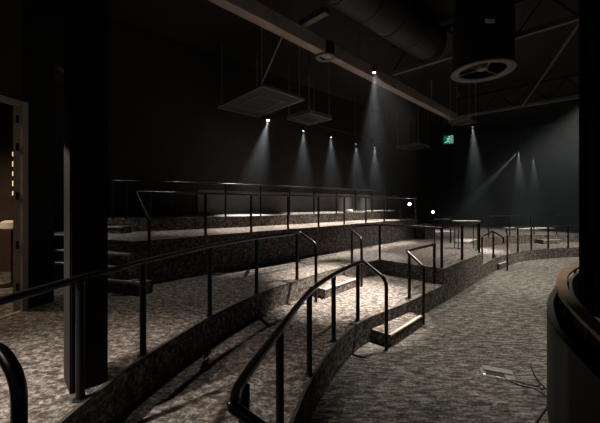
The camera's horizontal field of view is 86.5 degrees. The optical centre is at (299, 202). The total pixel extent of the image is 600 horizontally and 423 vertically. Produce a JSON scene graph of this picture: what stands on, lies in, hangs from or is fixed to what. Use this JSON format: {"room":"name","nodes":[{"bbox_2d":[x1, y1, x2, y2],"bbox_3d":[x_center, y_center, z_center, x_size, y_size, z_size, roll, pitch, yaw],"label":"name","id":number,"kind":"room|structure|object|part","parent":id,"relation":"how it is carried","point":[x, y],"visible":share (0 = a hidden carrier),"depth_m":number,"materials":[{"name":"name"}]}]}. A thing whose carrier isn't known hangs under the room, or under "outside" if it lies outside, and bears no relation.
{"room":"auditorium","nodes":[
{"label":"auditorium","id":0,"kind":"room"},
{"bbox_2d":[0,102,12,271],"bbox_3d":[-6.785,-1.860,2.222,1.130,6.820,10.443,0,0,0],"label":"wall","id":1,"kind":"structure","parent":0,"point":[6,110],"depth_m":7.17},
{"bbox_2d":[12,148,12,202],"bbox_3d":[-6.446,-0.620,7.192,0.070,1.250,0.057,0,0,-17],"label":"wall lamp","id":2,"kind":"object","parent":1,"relation":"attached to","point":[12,148],"visible":0.38,"depth_m":7.18,"materials":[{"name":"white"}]},
{"bbox_2d":[22,0,53,308],"bbox_3d":[-4.982,-1.860,6.060,0.440,6.820,3.552,0,0,-39],"label":"wall pier","id":3,"kind":"object","parent":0,"point":[37,15],"visible":0.8,"depth_m":4.80,"materials":[{"name":"black paint"}]},
{"bbox_2d":[54,63,63,83],"bbox_3d":[-5.950,-2.650,2.000,2.400,0.100,9.900,0,0,0],"label":"ceiling","id":4,"kind":"structure","parent":0,"point":[58,71],"depth_m":6.48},
{"bbox_2d":[54,0,452,230],"bbox_3d":[1.265,-1.470,15.461,29.688,7.600,0.250,0,0,-43],"label":"wall","id":5,"kind":"structure","parent":0,"point":[165,121],"depth_m":11.39,"materials":[{"name":"black paint"}]},
{"bbox_2d":[197,190,398,214],"bbox_3d":[1.298,-0.025,15.288,13.100,0.850,0.050,0,0,-43],"label":"railing","id":6,"kind":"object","parent":5,"relation":"attached to","point":[215,203],"depth_m":13.28,"materials":[{"name":"black metal"}]},
{"bbox_2d":[61,0,578,136],"bbox_3d":[7.000,-5.420,11.500,40.000,0.300,33.000,0,0,0],"label":"ceiling","id":7,"kind":"structure","parent":0,"point":[204,25],"depth_m":11.32,"materials":[{"name":"black paint"}]},
{"bbox_2d":[217,27,304,116],"bbox_3d":[-1.315,-4.224,10.300,1.680,2.091,2.745,0,0,-41],"label":"panel","id":8,"kind":"object","parent":7,"relation":"hanging from","point":[260,100],"visible":0.92,"depth_m":9.99,"materials":[{"name":"metal"}]},
{"bbox_3d":[-1.315,-3.194,10.300,0.932,0.030,1.516,0,0,-41],"label":"frame","id":9,"kind":"part","parent":8,"relation":"part of","materials":[{"name":"black metal"}]},
{"bbox_3d":[-1.067,-4.247,8.905,0.024,2.045,0.028,0,0,0],"label":"rod","id":10,"kind":"part","parent":8,"relation":"part of","materials":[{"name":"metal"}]},
{"bbox_2d":[266,113,270,120],"bbox_3d":[-1.142,-3.146,11.508,0.136,0.389,0.169,0,0,44],"label":"spotlight","id":11,"kind":"object","parent":8,"relation":"hanging from","point":[268,117],"visible":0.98,"depth_m":11.50,"materials":[{"name":"black metal"}]},
{"bbox_3d":[-0.024,-4.247,9.940,0.024,2.045,0.028,0,0,0],"label":"rod","id":12,"kind":"part","parent":8,"relation":"part of","materials":[{"name":"metal"}]},
{"bbox_2d":[286,56,331,124],"bbox_3d":[0.347,-4.224,12.202,1.266,2.091,1.245,0,0,-44],"label":"panel","id":13,"kind":"object","parent":7,"relation":"hanging from","point":[308,117],"visible":1,"depth_m":11.94,"materials":[{"name":"metal"}]},
{"bbox_3d":[0.347,-3.194,12.198,0.789,0.030,0.776,0,0,-45],"label":"frame","id":14,"kind":"part","parent":13,"relation":"part of","materials":[{"name":"black metal"}]},
{"bbox_3d":[0.332,-4.265,11.435,0.024,2.010,0.028,0,0,0],"label":"rod","id":15,"kind":"part","parent":13,"relation":"part of","materials":[{"name":"metal"}]},
{"bbox_2d":[256,54,390,144],"bbox_3d":[1.650,-4.293,14.600,0.050,1.954,10.255,0,0,44],"label":"bar","id":16,"kind":"object","parent":7,"relation":"hanging from","point":[256,54],"visible":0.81,"depth_m":14.07,"materials":[{"name":"black metal"}]},
{"bbox_2d":[208,0,455,119],"bbox_3d":[1.175,-4.635,9.150,0.260,1.270,18.138,0,0,45],"label":"ceiling beam","id":17,"kind":"structure","parent":7,"relation":"attached to","point":[253,11],"depth_m":8.31,"materials":[{"name":"metal"}]},
{"bbox_2d":[261,36,282,83],"bbox_3d":[-0.740,-3.630,8.210,0.032,0.728,1.357,0,0,-28],"label":"rod","id":18,"kind":"object","parent":17,"relation":"attached to","point":[282,36],"visible":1,"depth_m":8.13,"materials":[{"name":"metal"}]},
{"bbox_2d":[300,6,328,27],"bbox_3d":[0.340,-4.420,7.600,0.800,0.140,0.160,0,0,45],"label":"brace","id":19,"kind":"object","parent":17,"relation":"attached to","point":[322,12],"visible":1,"depth_m":7.52,"materials":[{"name":"grey paint"}]},
{"bbox_2d":[316,40,335,61],"bbox_3d":[0.700,-4.152,8.720,0.544,0.376,0.544,0,0,0],"label":"round vent","id":20,"kind":"object","parent":17,"relation":"attached to","point":[330,45],"visible":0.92,"depth_m":8.54,"materials":[{"name":"black metal"}]},
{"bbox_2d":[371,63,376,73],"bbox_3d":[2.220,-4.043,9.550,0.135,0.314,0.136,0,0,42],"label":"spotlight","id":21,"kind":"object","parent":17,"relation":"hanging from","point":[374,67],"visible":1,"depth_m":9.53,"materials":[{"name":"black metal"}]},
{"bbox_2d":[323,0,446,61],"bbox_3d":[2.300,-4.750,8.095,4.326,1.030,1.030,0,0,-42],"label":"ventilation duct","id":22,"kind":"object","parent":7,"relation":"hanging from","point":[401,23],"visible":1,"depth_m":7.91,"materials":[{"name":"black metal"}]},
{"bbox_2d":[396,108,429,149],"bbox_3d":[6.600,-4.250,18.650,1.394,2.041,1.536,0,0,45],"label":"panel","id":23,"kind":"object","parent":7,"relation":"hanging from","point":[412,146],"visible":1,"depth_m":18.35,"materials":[{"name":"metal"}]},
{"bbox_3d":[5.700,-4.285,18.605,0.024,1.970,0.028,0,0,0],"label":"rod","id":24,"kind":"part","parent":23,"relation":"part of","materials":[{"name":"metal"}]},
{"bbox_3d":[6.600,-4.285,17.795,0.024,1.970,0.028,0,0,0],"label":"rod","id":25,"kind":"part","parent":23,"relation":"part of","materials":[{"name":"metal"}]},
{"bbox_2d":[443,118,452,144],"bbox_3d":[8.586,-4.335,18.470,0.540,1.870,0.166,0,0,25],"label":"exit sign","id":26,"kind":"object","parent":7,"relation":"hanging from","point":[447,139],"visible":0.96,"depth_m":18.48,"materials":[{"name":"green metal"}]},
{"bbox_2d":[448,79,477,125],"bbox_3d":[6.950,-4.335,13.600,0.899,1.871,0.899,0,0,45],"label":"panel","id":27,"kind":"object","parent":7,"relation":"hanging from","point":[463,121],"visible":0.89,"depth_m":13.59,"materials":[{"name":"metal"}]},
{"bbox_3d":[6.410,-4.365,13.601,0.024,1.810,0.028,0,0,0],"label":"rod","id":28,"kind":"part","parent":27,"relation":"part of","materials":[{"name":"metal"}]},
{"bbox_3d":[6.950,-4.365,14.141,0.024,1.810,0.028,0,0,0],"label":"rod","id":29,"kind":"part","parent":27,"relation":"part of","materials":[{"name":"metal"}]},
{"bbox_3d":[6.950,-4.365,13.106,0.024,1.810,0.028,0,0,0],"label":"rod","id":30,"kind":"part","parent":27,"relation":"part of","materials":[{"name":"metal"}]},
{"bbox_3d":[7.490,-4.365,13.601,0.024,1.810,0.028,0,0,0],"label":"rod","id":31,"kind":"part","parent":27,"relation":"part of","materials":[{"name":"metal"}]},
{"bbox_2d":[450,0,516,82],"bbox_3d":[4.470,-4.237,7.820,1.420,2.067,1.420,0,0,0],"label":"ventilation duct","id":32,"kind":"object","parent":7,"relation":"hanging from","point":[483,31],"visible":1,"depth_m":7.34,"materials":[{"name":"black metal"}]},
{"bbox_3d":[4.300,-4.085,7.170,0.300,0.090,0.030,0,0,-7],"label":"access handle","id":33,"kind":"part","parent":32,"relation":"part of","materials":[{"name":"white plastic"}]},
{"bbox_2d":[392,0,578,75],"bbox_3d":[5.060,-4.705,8.400,5.686,1.130,0.120,0,0,44],"label":"roof truss","id":34,"kind":"object","parent":7,"relation":"attached to","point":[575,17],"visible":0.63,"depth_m":7.91,"materials":[{"name":"grey metal"}]},
{"bbox_2d":[455,72,578,118],"bbox_3d":[10.050,-4.655,12.925,7.079,1.230,0.120,0,0,44],"label":"roof truss","id":35,"kind":"object","parent":7,"relation":"attached to","point":[566,77],"visible":0.75,"depth_m":13.51,"materials":[{"name":"grey metal"}]},
{"bbox_2d":[522,23,578,105],"bbox_3d":[7.925,-4.130,10.400,0.060,0.080,6.776,0,0,26],"label":"brace","id":36,"kind":"object","parent":35,"relation":"attached to","point":[577,26],"visible":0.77,"depth_m":9.13,"materials":[{"name":"grey paint"}]},
{"bbox_2d":[517,119,519,152],"bbox_3d":[13.699,-4.218,20.001,0.112,2.104,0.112,0,0,42],"label":"spotlight","id":37,"kind":"object","parent":7,"relation":"hanging from","point":[518,149],"visible":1,"depth_m":20.00,"materials":[{"name":"black metal"}]},
{"bbox_2d":[579,0,599,313],"bbox_3d":[4.501,-1.895,3.862,1.987,6.650,0.134,0,0,25],"label":"column","id":38,"kind":"structure","parent":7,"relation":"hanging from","point":[589,10],"depth_m":4.18,"materials":[{"name":"black paint"}]},
{"bbox_2d":[309,257,578,422],"bbox_3d":[7.000,2.455,11.500,38.000,0.250,31.000,0,0,0],"label":"floor","id":39,"kind":"structure","parent":0,"point":[433,374],"depth_m":4.57,"materials":[{"name":"grey carpet"}]},
{"bbox_2d":[227,260,387,422],"bbox_3d":[0.400,1.641,3.447,0.755,1.379,4.135,0,0,20],"label":"handrail","id":40,"kind":"object","parent":39,"relation":"on","point":[238,405],"visible":1,"depth_m":2.45,"materials":[{"name":"black metal"}]},
{"bbox_3d":[-0.305,1.464,1.740,0.064,0.933,0.064,0,0,0],"label":"post","id":41,"kind":"part","parent":40,"relation":"part of","materials":[{"name":"black metal"}]},
{"bbox_3d":[-0.155,1.464,2.460,0.064,0.933,0.064,0,0,0],"label":"post","id":42,"kind":"part","parent":40,"relation":"part of","materials":[{"name":"black metal"}]},
{"bbox_3d":[0.105,1.464,3.580,0.064,0.933,0.064,0,0,0],"label":"post","id":43,"kind":"part","parent":40,"relation":"part of","materials":[{"name":"black metal"}]},
{"bbox_3d":[0.470,1.464,4.460,0.064,0.933,0.064,0,0,0],"label":"post","id":44,"kind":"part","parent":40,"relation":"part of","materials":[{"name":"black metal"}]},
{"bbox_3d":[0.950,1.464,5.240,0.064,0.933,0.064,0,0,0],"label":"post","id":45,"kind":"part","parent":40,"relation":"part of","materials":[{"name":"black metal"}]},
{"bbox_2d":[115,242,578,422],"bbox_3d":[5.256,2.130,7.961,35.344,0.400,15.893,0,0,-43],"label":"terrace","id":46,"kind":"object","parent":39,"relation":"on","point":[198,391],"visible":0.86,"depth_m":4.17,"materials":[{"name":"beige carpet"}]},
{"bbox_2d":[0,342,27,422],"bbox_3d":[-1.605,1.247,1.137,1.040,1.367,0.370,0,0,-30],"label":"handrail","id":47,"kind":"object","parent":46,"relation":"on","point":[11,367],"visible":1,"depth_m":1.25,"materials":[{"name":"black metal"}]},
{"bbox_2d":[0,231,316,403],"bbox_3d":[-1.122,1.251,3.804,0.801,1.358,5.865,0,0,23],"label":"handrail","id":48,"kind":"object","parent":46,"relation":"on","point":[79,280],"visible":1,"depth_m":2.92,"materials":[{"name":"black metal"}]},
{"bbox_3d":[-1.735,1.084,2.520,0.064,0.933,0.064,0,0,0],"label":"post","id":49,"kind":"part","parent":48,"relation":"part of","materials":[{"name":"black metal"}]},
{"bbox_3d":[-1.735,1.546,2.520,0.109,0.009,0.109,0,0,0],"label":"plate","id":50,"kind":"part","parent":48,"relation":"part of","materials":[{"name":"black metal"}]},
{"bbox_3d":[-1.600,1.084,3.250,0.064,0.933,0.064,0,0,0],"label":"post","id":51,"kind":"part","parent":48,"relation":"part of","materials":[{"name":"black metal"}]},
{"bbox_3d":[-1.113,1.251,3.816,0.777,1.358,5.837,0,0,23],"label":"rail","id":52,"kind":"part","parent":48,"relation":"part of","materials":[{"name":"black metal"}]},
{"bbox_3d":[-1.245,1.084,4.400,0.064,0.933,0.064,0,0,0],"label":"post","id":53,"kind":"part","parent":48,"relation":"part of","materials":[{"name":"black metal"}]},
{"bbox_3d":[-0.745,1.084,5.480,0.064,0.933,0.064,0,0,0],"label":"post","id":54,"kind":"part","parent":48,"relation":"part of","materials":[{"name":"black metal"}]},
{"bbox_3d":[-0.060,1.084,6.440,0.064,0.933,0.064,0,0,0],"label":"post","id":55,"kind":"part","parent":48,"relation":"part of","materials":[{"name":"black metal"}]},
{"bbox_2d":[0,223,578,422],"bbox_3d":[4.582,1.740,8.850,35.425,0.380,13.619,0,0,-43],"label":"terrace","id":56,"kind":"object","parent":46,"relation":"on","point":[35,335],"visible":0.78,"depth_m":4.59,"materials":[{"name":"beige carpet"}]},
{"bbox_2d":[0,220,12,287],"bbox_3d":[-5.420,0.938,6.020,0.400,1.225,0.400,0,0,0],"label":"counter","id":57,"kind":"object","parent":56,"relation":"on","point":[8,224],"visible":0.53,"depth_m":5.90,"materials":[{"name":"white wood"}]},
{"bbox_3d":[-5.420,0.412,6.020,0.380,0.175,0.380,0,0,0],"label":"seat","id":58,"kind":"part","parent":57,"relation":"part of","materials":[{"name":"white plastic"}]},
{"bbox_2d":[64,0,107,393],"bbox_3d":[-1.886,-1.860,2.808,0.275,6.820,0.377,0,0,-43],"label":"pillar","id":59,"kind":"structure","parent":56,"relation":"on","point":[85,21],"depth_m":2.68,"materials":[{"name":"black paint"}]},
{"bbox_2d":[54,249,152,294],"bbox_3d":[-3.666,1.236,6.007,2.375,0.628,0.652,0,0,17],"label":"staircase","id":60,"kind":"structure","parent":56,"relation":"on","point":[125,281],"depth_m":5.67,"materials":[{"name":"beige carpet"}]},
{"bbox_2d":[56,259,379,422],"bbox_3d":[-0.734,1.554,3.063,1.822,0.016,12.650,0,0,19],"label":"trim","id":61,"kind":"structure","parent":56,"relation":"attached to","point":[110,381],"depth_m":3.13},
{"bbox_2d":[54,217,417,283],"bbox_3d":[1.358,1.133,12.594,18.190,0.835,3.836,0,0,-43],"label":"terrace","id":62,"kind":"object","parent":56,"relation":"on","point":[330,239],"visible":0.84,"depth_m":7.77,"materials":[{"name":"beige carpet"}]},
{"bbox_2d":[108,226,131,233],"bbox_3d":[-4.731,0.633,7.747,1.300,0.164,0.306,0,0,17],"label":"staircase","id":63,"kind":"structure","parent":62,"relation":"on","point":[111,229],"depth_m":7.50,"materials":[{"name":"beige carpet"}]},
{"bbox_2d":[63,210,399,231],"bbox_3d":[0.794,0.557,13.048,16.768,0.315,2.310,0,0,-43],"label":"terrace","id":64,"kind":"object","parent":62,"relation":"on","point":[187,222],"visible":0.79,"depth_m":9.52,"materials":[{"name":"beige carpet"}]},
{"bbox_2d":[111,180,387,218],"bbox_3d":[-0.168,-0.087,11.070,11.062,0.973,0.553,0,0,-38],"label":"handrail","id":65,"kind":"object","parent":64,"relation":"on","point":[112,181],"visible":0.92,"depth_m":9.19,"materials":[{"name":"black metal"}]},
{"bbox_3d":[-4.620,-0.068,7.860,0.056,0.936,0.056,0,0,0],"label":"post","id":66,"kind":"part","parent":65,"relation":"part of","materials":[{"name":"black metal"}]},
{"bbox_3d":[-4.360,-0.068,8.000,0.056,0.936,0.056,0,0,0],"label":"post","id":67,"kind":"part","parent":65,"relation":"part of","materials":[{"name":"black metal"}]},
{"bbox_3d":[-3.300,-0.068,8.500,0.056,0.936,0.056,0,0,0],"label":"post","id":68,"kind":"part","parent":65,"relation":"part of","materials":[{"name":"black metal"}]},
{"bbox_3d":[-2.150,-0.068,9.220,0.056,0.936,0.056,0,0,0],"label":"post","id":69,"kind":"part","parent":65,"relation":"part of","materials":[{"name":"black metal"}]},
{"bbox_3d":[-0.348,-0.550,10.923,10.515,0.047,0.511,0,0,-38],"label":"rail","id":70,"kind":"part","parent":65,"relation":"part of","materials":[{"name":"black metal"}]},
{"bbox_3d":[-1.230,-0.068,9.980,0.056,0.936,0.056,0,0,0],"label":"post","id":71,"kind":"part","parent":65,"relation":"part of","materials":[{"name":"black metal"}]},
{"bbox_3d":[0.500,-0.068,11.450,0.056,0.936,0.056,0,0,0],"label":"post","id":72,"kind":"part","parent":65,"relation":"part of","materials":[{"name":"black metal"}]},
{"bbox_3d":[3.150,-0.068,13.960,0.056,0.936,0.056,0,0,0],"label":"post","id":73,"kind":"part","parent":65,"relation":"part of","materials":[{"name":"black metal"}]},
{"bbox_2d":[117,211,397,219],"bbox_3d":[0.154,0.404,11.254,11.901,0.016,0.505,0,0,-38],"label":"trim","id":74,"kind":"structure","parent":64,"relation":"attached to","point":[393,211],"depth_m":9.42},
{"bbox_2d":[136,219,416,241],"bbox_3d":[1.052,0.719,10.034,0.131,0.016,11.619,0,0,45],"label":"trim","id":75,"kind":"structure","parent":62,"relation":"attached to","point":[411,219],"depth_m":7.59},
{"bbox_2d":[401,214,416,217],"bbox_3d":[5.161,0.627,15.139,0.405,0.175,0.848,0,0,45],"label":"carpeted step","id":76,"kind":"structure","parent":62,"relation":"on","point":[402,215],"depth_m":14.91,"materials":[{"name":"beige carpet"}]},
{"bbox_2d":[135,191,416,279],"bbox_3d":[1.036,0.659,10.052,0.510,1.782,11.613,0,0,43],"label":"handrail","id":77,"kind":"object","parent":56,"relation":"on","point":[147,215],"visible":0.95,"depth_m":7.63,"materials":[{"name":"black metal"}]},
{"bbox_3d":[-2.900,0.263,6.140,0.060,0.904,0.060,0,0,0],"label":"post","id":78,"kind":"part","parent":77,"relation":"part of","materials":[{"name":"black metal"}]},
{"bbox_3d":[-2.070,0.263,6.990,0.060,0.904,0.060,0,0,0],"label":"post","id":79,"kind":"part","parent":77,"relation":"part of","materials":[{"name":"black metal"}]},
{"bbox_3d":[-1.210,0.263,7.900,0.060,0.904,0.060,0,0,0],"label":"post","id":80,"kind":"part","parent":77,"relation":"part of","materials":[{"name":"black metal"}]},
{"bbox_3d":[-0.330,0.263,8.750,0.060,0.904,0.060,0,0,0],"label":"post","id":81,"kind":"part","parent":77,"relation":"part of","materials":[{"name":"black metal"}]},
{"bbox_3d":[0.560,0.263,9.620,0.060,0.904,0.060,0,0,0],"label":"post","id":82,"kind":"part","parent":77,"relation":"part of","materials":[{"name":"black metal"}]},
{"bbox_3d":[1.460,0.263,10.530,0.060,0.904,0.060,0,0,0],"label":"post","id":83,"kind":"part","parent":77,"relation":"part of","materials":[{"name":"black metal"}]},
{"bbox_3d":[2.360,0.263,11.430,0.060,0.904,0.060,0,0,0],"label":"post","id":84,"kind":"part","parent":77,"relation":"part of","materials":[{"name":"black metal"}]},
{"bbox_3d":[3.260,0.263,12.350,0.060,0.904,0.060,0,0,0],"label":"post","id":85,"kind":"part","parent":77,"relation":"part of","materials":[{"name":"black metal"}]},
{"bbox_3d":[5.080,0.263,14.080,0.060,0.904,0.060,0,0,0],"label":"post","id":86,"kind":"part","parent":77,"relation":"part of","materials":[{"name":"black metal"}]},
{"bbox_2d":[416,224,433,238],"bbox_3d":[5.527,1.248,14.116,0.445,0.605,1.004,0,0,44],"label":"carpeted step","id":87,"kind":"structure","parent":56,"relation":"on","point":[421,233],"depth_m":13.80,"materials":[{"name":"beige carpet"}]},
{"bbox_2d":[434,219,450,242],"bbox_3d":[5.540,1.078,12.400,0.669,0.944,0.095,0,0,0],"label":"handrail","id":88,"kind":"object","parent":56,"relation":"on","point":[434,219],"visible":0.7,"depth_m":12.38,"materials":[{"name":"black metal"}]},
{"bbox_2d":[452,220,480,248],"bbox_3d":[5.620,1.071,10.800,0.800,0.958,0.340,0,0,0],"label":"table","id":89,"kind":"object","parent":56,"relation":"on","point":[458,221],"depth_m":10.79,"materials":[{"name":"black metal"}]},
{"bbox_2d":[452,220,480,221],"bbox_3d":[5.620,0.610,10.800,0.800,0.035,0.340,0,0,0],"label":"countertop","id":90,"kind":"structure","parent":89,"relation":"on","point":[452,220],"depth_m":10.80,"materials":[{"name":"grey laminate"}]},
{"bbox_2d":[488,215,534,237],"bbox_3d":[9.861,1.063,14.961,3.104,0.975,0.233,0,0,-21],"label":"handrail","id":91,"kind":"object","parent":56,"relation":"on","point":[498,215],"visible":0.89,"depth_m":15.04,"materials":[{"name":"black metal"}]},
{"bbox_3d":[9.900,1.083,15.050,0.056,0.935,0.056,0,0,0],"label":"post","id":92,"kind":"part","parent":91,"relation":"part of","materials":[{"name":"black metal"}]},
{"bbox_2d":[556,215,578,234],"bbox_3d":[14.781,1.063,15.817,4.437,0.975,0.136,0,0,-4],"label":"handrail","id":93,"kind":"object","parent":56,"relation":"on","point":[556,215],"visible":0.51,"depth_m":15.65,"materials":[{"name":"black metal"}]},
{"bbox_2d":[309,275,355,298],"bbox_3d":[0.771,1.833,7.062,0.446,0.195,1.326,0,0,41],"label":"carpeted step","id":94,"kind":"structure","parent":46,"relation":"on","point":[343,283],"depth_m":6.88,"materials":[{"name":"beige carpet"}]},
{"bbox_2d":[348,221,479,286],"bbox_3d":[3.535,1.251,8.457,4.856,1.359,1.591,0,0,-18],"label":"handrail","id":95,"kind":"object","parent":46,"relation":"on","point":[478,222],"visible":0.89,"depth_m":7.95,"materials":[{"name":"black metal"}]},
{"bbox_3d":[1.300,1.084,7.980,0.064,0.933,0.064,0,0,0],"label":"post","id":96,"kind":"part","parent":95,"relation":"part of","materials":[{"name":"black metal"}]},
{"bbox_3d":[2.200,1.084,8.800,0.064,0.933,0.064,0,0,0],"label":"post","id":97,"kind":"part","parent":95,"relation":"part of","materials":[{"name":"black metal"}]},
{"bbox_3d":[3.390,1.084,7.630,0.064,0.933,0.064,0,0,0],"label":"post","id":98,"kind":"part","parent":95,"relation":"part of","materials":[{"name":"black metal"}]},
{"bbox_3d":[4.420,1.084,8.700,0.064,0.933,0.064,0,0,0],"label":"post","id":99,"kind":"part","parent":95,"relation":"part of","materials":[{"name":"black metal"}]},
{"bbox_3d":[5.560,1.084,9.900,0.064,0.933,0.064,0,0,0],"label":"post","id":100,"kind":"part","parent":95,"relation":"part of","materials":[{"name":"black metal"}]},
{"bbox_2d":[289,247,578,422],"bbox_3d":[7.118,1.934,7.639,26.594,0.016,5.666,0,0,-41],"label":"trim","id":101,"kind":"structure","parent":46,"relation":"attached to","point":[308,383],"depth_m":4.34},
{"bbox_2d":[481,231,503,262],"bbox_3d":[6.380,1.444,10.756,1.496,0.973,0.308,0,0,-34],"label":"handrail","id":102,"kind":"object","parent":46,"relation":"on","point":[492,232],"visible":0.98,"depth_m":11.04,"materials":[{"name":"black metal"}]},
{"bbox_3d":[6.740,1.463,11.120,0.060,0.934,0.060,0,0,0],"label":"post","id":103,"kind":"part","parent":102,"relation":"part of","materials":[{"name":"black metal"}]},
{"bbox_2d":[535,239,559,243],"bbox_3d":[11.850,1.833,15.276,1.031,0.195,0.426,0,0,-14],"label":"carpeted step","id":104,"kind":"structure","parent":46,"relation":"on","point":[539,241],"depth_m":15.13,"materials":[{"name":"beige carpet"}]},
{"bbox_2d":[371,312,422,346],"bbox_3d":[1.706,2.228,5.767,0.526,0.205,1.241,0,0,44],"label":"carpeted step","id":105,"kind":"structure","parent":39,"relation":"on","point":[399,328],"depth_m":5.50,"materials":[{"name":"beige carpet"}]},
{"bbox_2d":[406,243,435,324],"bbox_3d":[2.648,1.641,6.954,0.414,1.379,1.780,0,0,30],"label":"handrail","id":106,"kind":"object","parent":39,"relation":"on","point":[408,252],"visible":1,"depth_m":6.45,"materials":[{"name":"black metal"}]},
{"bbox_3d":[2.220,1.464,6.480,0.064,0.933,0.064,0,0,0],"label":"post","id":107,"kind":"part","parent":106,"relation":"part of","materials":[{"name":"black metal"}]},
{"bbox_3d":[3.200,1.464,7.600,0.064,0.933,0.064,0,0,0],"label":"post","id":108,"kind":"part","parent":106,"relation":"part of","materials":[{"name":"black metal"}]},
{"bbox_2d":[480,365,515,381],"bbox_3d":[2.683,2.312,4.337,0.400,0.036,0.255,0,0,24],"label":"box","id":109,"kind":"object","parent":39,"relation":"on","point":[488,371],"visible":1,"depth_m":4.33,"materials":[{"name":"metal"}]},
{"bbox_3d":[2.724,2.304,4.404,0.360,0.020,0.100,0,0,24],"label":"lid","id":110,"kind":"part","parent":109,"relation":"part of","materials":[{"name":"metal"}]},
{"bbox_2d":[498,261,505,269],"bbox_3d":[7.121,2.228,11.529,0.794,0.205,0.406,0,0,-41],"label":"carpeted step","id":111,"kind":"structure","parent":39,"relation":"on","point":[501,265],"depth_m":11.32,"materials":[{"name":"beige carpet"}]},
{"bbox_2d":[511,379,539,385],"bbox_3d":[2.915,2.316,4.103,0.336,0.028,0.076,0,0,13],"label":"cable","id":112,"kind":"object","parent":39,"relation":"on","point":[511,379],"visible":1,"depth_m":4.09,"materials":[{"name":"black rubber"}]},
{"bbox_2d":[509,379,546,422],"bbox_3d":[2.537,2.315,3.399,0.376,0.031,1.545,0,0,28],"label":"cable","id":113,"kind":"object","parent":39,"relation":"on","point":[545,395],"visible":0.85,"depth_m":3.86,"materials":[{"name":"black rubber"}]},
{"bbox_2d":[530,363,544,389],"bbox_3d":[3.182,2.320,4.287,0.066,0.018,0.739,0,0,26],"label":"cable","id":114,"kind":"object","parent":39,"relation":"on","point":[530,363],"visible":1,"depth_m":4.20,"materials":[{"name":"black rubber"}]},
{"bbox_2d":[505,225,578,270],"bbox_3d":[10.610,1.642,13.047,8.028,1.377,1.077,0,0,-23],"label":"handrail","id":115,"kind":"object","parent":39,"relation":"on","point":[530,227],"visible":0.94,"depth_m":13.07,"materials":[{"name":"black metal"}]},
{"bbox_3d":[8.620,1.463,12.620,0.060,0.934,0.060,0,0,0],"label":"post","id":116,"kind":"part","parent":115,"relation":"part of","materials":[{"name":"black metal"}]},
{"bbox_3d":[9.500,1.463,13.100,0.060,0.934,0.060,0,0,0],"label":"post","id":117,"kind":"part","parent":115,"relation":"part of","materials":[{"name":"black metal"}]},
{"bbox_3d":[10.480,1.463,13.470,0.060,0.934,0.060,0,0,0],"label":"post","id":118,"kind":"part","parent":115,"relation":"part of","materials":[{"name":"black metal"}]},
{"bbox_3d":[11.550,1.463,13.740,0.060,0.934,0.060,0,0,0],"label":"post","id":119,"kind":"part","parent":115,"relation":"part of","materials":[{"name":"black metal"}]},
{"bbox_2d":[547,263,599,422],"bbox_3d":[3.610,1.640,3.508,1.411,1.380,7.792,0,0,43],"label":"bar counter","id":120,"kind":"object","parent":39,"relation":"on","point":[573,333],"visible":0.88,"depth_m":2.84,"materials":[{"name":"brown wood"}]},
{"bbox_3d":[3.656,0.968,3.608,1.204,0.035,7.390,0,0,44],"label":"cap rail","id":121,"kind":"part","parent":120,"relation":"part of","materials":[{"name":"brown wood"}]},
{"bbox_3d":[3.712,1.210,3.548,1.128,0.440,7.277,0,0,44],"label":"panel","id":122,"kind":"part","parent":120,"relation":"part of","materials":[{"name":"black"}]},
{"bbox_2d":[453,120,578,227],"bbox_3d":[18.437,-1.470,19.590,17.184,7.600,0.250,0,0,44],"label":"wall","id":123,"kind":"structure","parent":0,"point":[490,178],"depth_m":22.38,"materials":[{"name":"grey paint"}]},
{"bbox_2d":[590,312,599,321],"bbox_3d":[4.147,1.880,2.954,5.014,0.900,5.507,0,0,0],"label":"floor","id":124,"kind":"structure","parent":0,"point":[597,315],"depth_m":4.05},
{"bbox_3d":[-4.190,-3.360,3.590,0.122,3.820,2.024,0,0,9],"label":"wall","id":125,"kind":"structure","parent":0},
{"bbox_2d":[0,95,27,318],"bbox_3d":[-4.178,0.050,3.619,0.159,3.000,2.083,0,0,9],"label":"door frame","id":126,"kind":"structure","parent":125,"relation":"attached to","point":[20,108],"depth_m":4.56,"materials":[{"name":"beige paint"}]},
{"bbox_3d":[-3.970,0.050,4.590,0.055,3.000,0.073,0,0,13],"label":"architrave","id":127,"kind":"part","parent":126,"relation":"part of","materials":[{"name":"beige paint"}]}
]}

